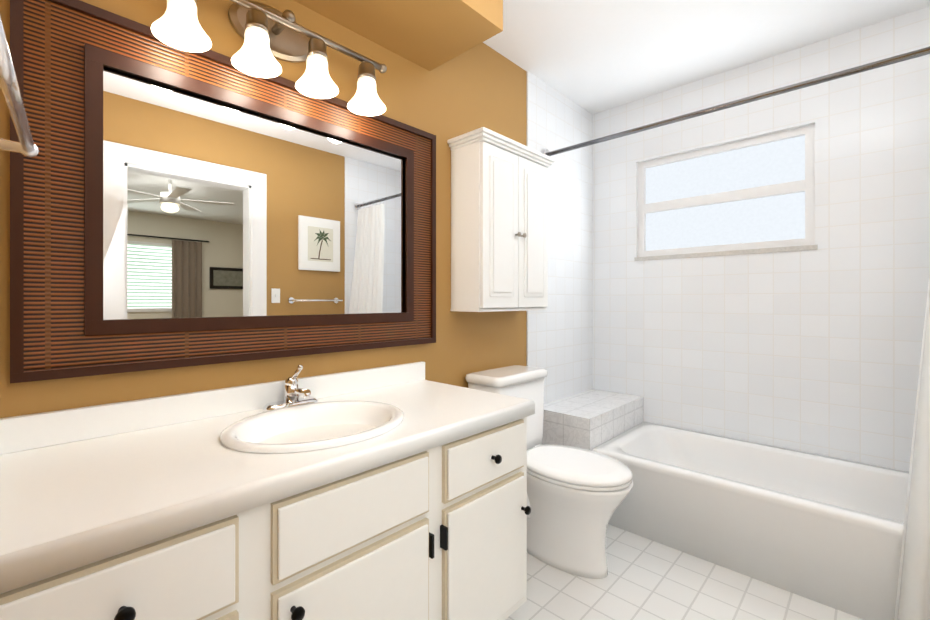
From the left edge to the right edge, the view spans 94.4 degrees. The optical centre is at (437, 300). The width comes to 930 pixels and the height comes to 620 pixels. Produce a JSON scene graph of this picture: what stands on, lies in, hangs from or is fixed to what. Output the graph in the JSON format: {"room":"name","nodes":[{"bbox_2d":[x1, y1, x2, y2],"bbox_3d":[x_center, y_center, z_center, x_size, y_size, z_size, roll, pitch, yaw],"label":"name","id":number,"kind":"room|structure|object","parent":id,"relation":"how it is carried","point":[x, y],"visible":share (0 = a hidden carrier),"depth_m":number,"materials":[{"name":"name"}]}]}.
{"room":"bathroom","nodes":[
{"label":"bathroom","id":0,"kind":"room"},
{"bbox_2d":[0,0,526,417],"bbox_3d":[-0.014,-0.086,2.011,3.213,2.434,0.120,0,0,-45],"label":"wall","id":1,"kind":"structure","parent":0,"point":[482,84],"depth_m":1.73,"materials":[{"name":"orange paint"}]},
{"bbox_2d":[10,0,435,383],"bbox_3d":[-0.487,-0.271,1.431,1.326,0.908,0.034,0,0,-45],"label":"framed mirror","id":2,"kind":"object","parent":1,"relation":"attached to","point":[171,207],"visible":1,"depth_m":1.22,"materials":[{"name":"brown wood"}]},
{"bbox_2d":[151,0,386,115],"bbox_3d":[-0.473,-0.820,1.341,0.754,0.265,0.181,0,0,-45],"label":"sconce","id":3,"kind":"object","parent":1,"relation":"attached to","point":[268,34],"visible":1,"depth_m":1.32,"materials":[{"name":"white glass"}]},
{"bbox_2d":[447,127,554,311],"bbox_3d":[0.332,-0.348,2.114,0.592,0.791,0.216,0,0,-45],"label":"upper cabinet","id":4,"kind":"object","parent":1,"relation":"attached to","point":[499,222],"visible":1,"depth_m":1.97,"materials":[{"name":"white paint"}]},
{"bbox_2d":[527,71,592,403],"bbox_3d":[0.799,-0.086,2.725,0.813,2.434,0.008,0,0,-45],"label":"wall tile","id":5,"kind":"structure","parent":1,"relation":"attached to","point":[560,339],"depth_m":2.73,"materials":[{"name":"white tile"}]},
{"bbox_2d":[543,46,929,156],"bbox_3d":[1.341,-0.869,1.860,0.060,0.060,1.980,0,0,-45],"label":"shower curtain rod","id":6,"kind":"object","parent":5,"relation":"attached to","point":[859,69],"visible":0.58,"depth_m":1.82,"materials":[{"name":"metal"}]},
{"bbox_2d":[894,276,929,619],"bbox_3d":[1.767,0.099,1.297,0.238,1.984,0.540,0,0,-45],"label":"shower curtain","id":7,"kind":"object","parent":6,"relation":"hanging from","point":[913,597],"visible":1,"depth_m":1.40,"materials":[{"name":"white fabric"}]},
{"bbox_2d":[505,524,863,619],"bbox_3d":[0.732,1.181,1.258,3.213,0.100,2.240,0,0,-45],"label":"floor","id":8,"kind":"structure","parent":0,"point":[646,579],"depth_m":1.66,"materials":[{"name":"white tile"}]},
{"bbox_2d":[0,362,534,619],"bbox_3d":[-0.337,0.666,1.187,1.350,0.929,0.593,0,0,-45],"label":"bathroom vanity","id":9,"kind":"object","parent":8,"relation":"on","point":[395,492],"visible":1,"depth_m":0.97,"materials":[{"name":"beige paint"}]},
{"bbox_2d":[219,401,403,452],"bbox_3d":[-0.323,0.397,1.184,0.502,0.144,0.402,0,0,-45],"label":"sink basin","id":10,"kind":"object","parent":9,"relation":"in","point":[301,426],"depth_m":1.23,"materials":[{"name":"white ceramic"}]},
{"bbox_2d":[465,365,632,578],"bbox_3d":[0.519,0.737,1.947,0.432,0.787,0.700,0,0,-45],"label":"toilet","id":11,"kind":"object","parent":8,"relation":"on","point":[576,496],"visible":0.73,"depth_m":1.80,"materials":[{"name":"white ceramic"}]},
{"bbox_2d":[541,389,642,450],"bbox_3d":[0.940,0.872,2.618,0.743,0.517,0.338,0,0,-45],"label":"tub ledge","id":12,"kind":"object","parent":8,"relation":"on","point":[591,419],"visible":0.43,"depth_m":2.42,"materials":[{"name":"tile"}]},
{"bbox_2d":[592,422,908,619],"bbox_3d":[1.638,0.951,1.913,0.743,0.360,1.638,0,0,-45],"label":"bathtub","id":13,"kind":"object","parent":8,"relation":"on","point":[825,530],"visible":0.81,"depth_m":1.88,"materials":[{"name":"white ceramic"}]},
{"bbox_2d":[483,0,929,113],"bbox_3d":[0.732,-1.353,1.257,3.213,0.100,2.240,0,0,-45],"label":"ceiling","id":14,"kind":"structure","parent":0,"point":[593,56],"depth_m":2.12,"materials":[{"name":"white paint"}]},
{"bbox_2d":[294,0,502,70],"bbox_3d":[-0.390,-1.161,1.273,1.400,0.284,0.400,0,0,-45],"label":"ceiling soffit","id":15,"kind":"structure","parent":14,"relation":"attached to","point":[429,35],"depth_m":1.58,"materials":[{"name":"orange paint"}]},
{"bbox_2d":[637,123,814,256],"bbox_3d":[1.884,-0.086,2.313,0.150,2.434,2.120,0,0,-45],"label":"wall","id":16,"kind":"structure","parent":0,"point":[694,150],"depth_m":2.60,"materials":[{"name":"white tile"}]},
{"bbox_2d":[634,245,817,260],"bbox_3d":[1.630,-0.271,2.510,0.094,0.024,0.893,0,0,-45],"label":"window sill","id":17,"kind":"structure","parent":16,"relation":"attached to","point":[769,250],"depth_m":2.41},
{"bbox_2d":[638,124,814,256],"bbox_3d":[1.638,-0.593,2.519,0.060,0.619,0.873,0,0,-45],"label":"window","id":18,"kind":"structure","parent":16,"relation":"in","point":[758,192],"depth_m":2.46,"materials":[{"name":"white glass"}]},
{"bbox_2d":[593,6,929,471],"bbox_3d":[1.789,-0.086,2.297,0.008,2.434,1.992,0,0,-45],"label":"wall tile","id":19,"kind":"structure","parent":16,"relation":"attached to","point":[818,351],"depth_m":2.21,"materials":[{"name":"white tile"}]},
{"bbox_3d":[-0.326,-0.086,0.127,0.120,2.434,2.120,0,0,-45],"label":"wall","id":20,"kind":"structure","parent":0,"visible":0},
{"bbox_2d":[0,17,38,156],"bbox_3d":[-0.619,-0.298,0.596,0.120,0.064,0.662,0,0,-45],"label":"towel rail","id":21,"kind":"object","parent":20,"relation":"attached to","point":[25,145],"visible":1,"depth_m":0.64,"materials":[{"name":"silver metal"}]}
]}

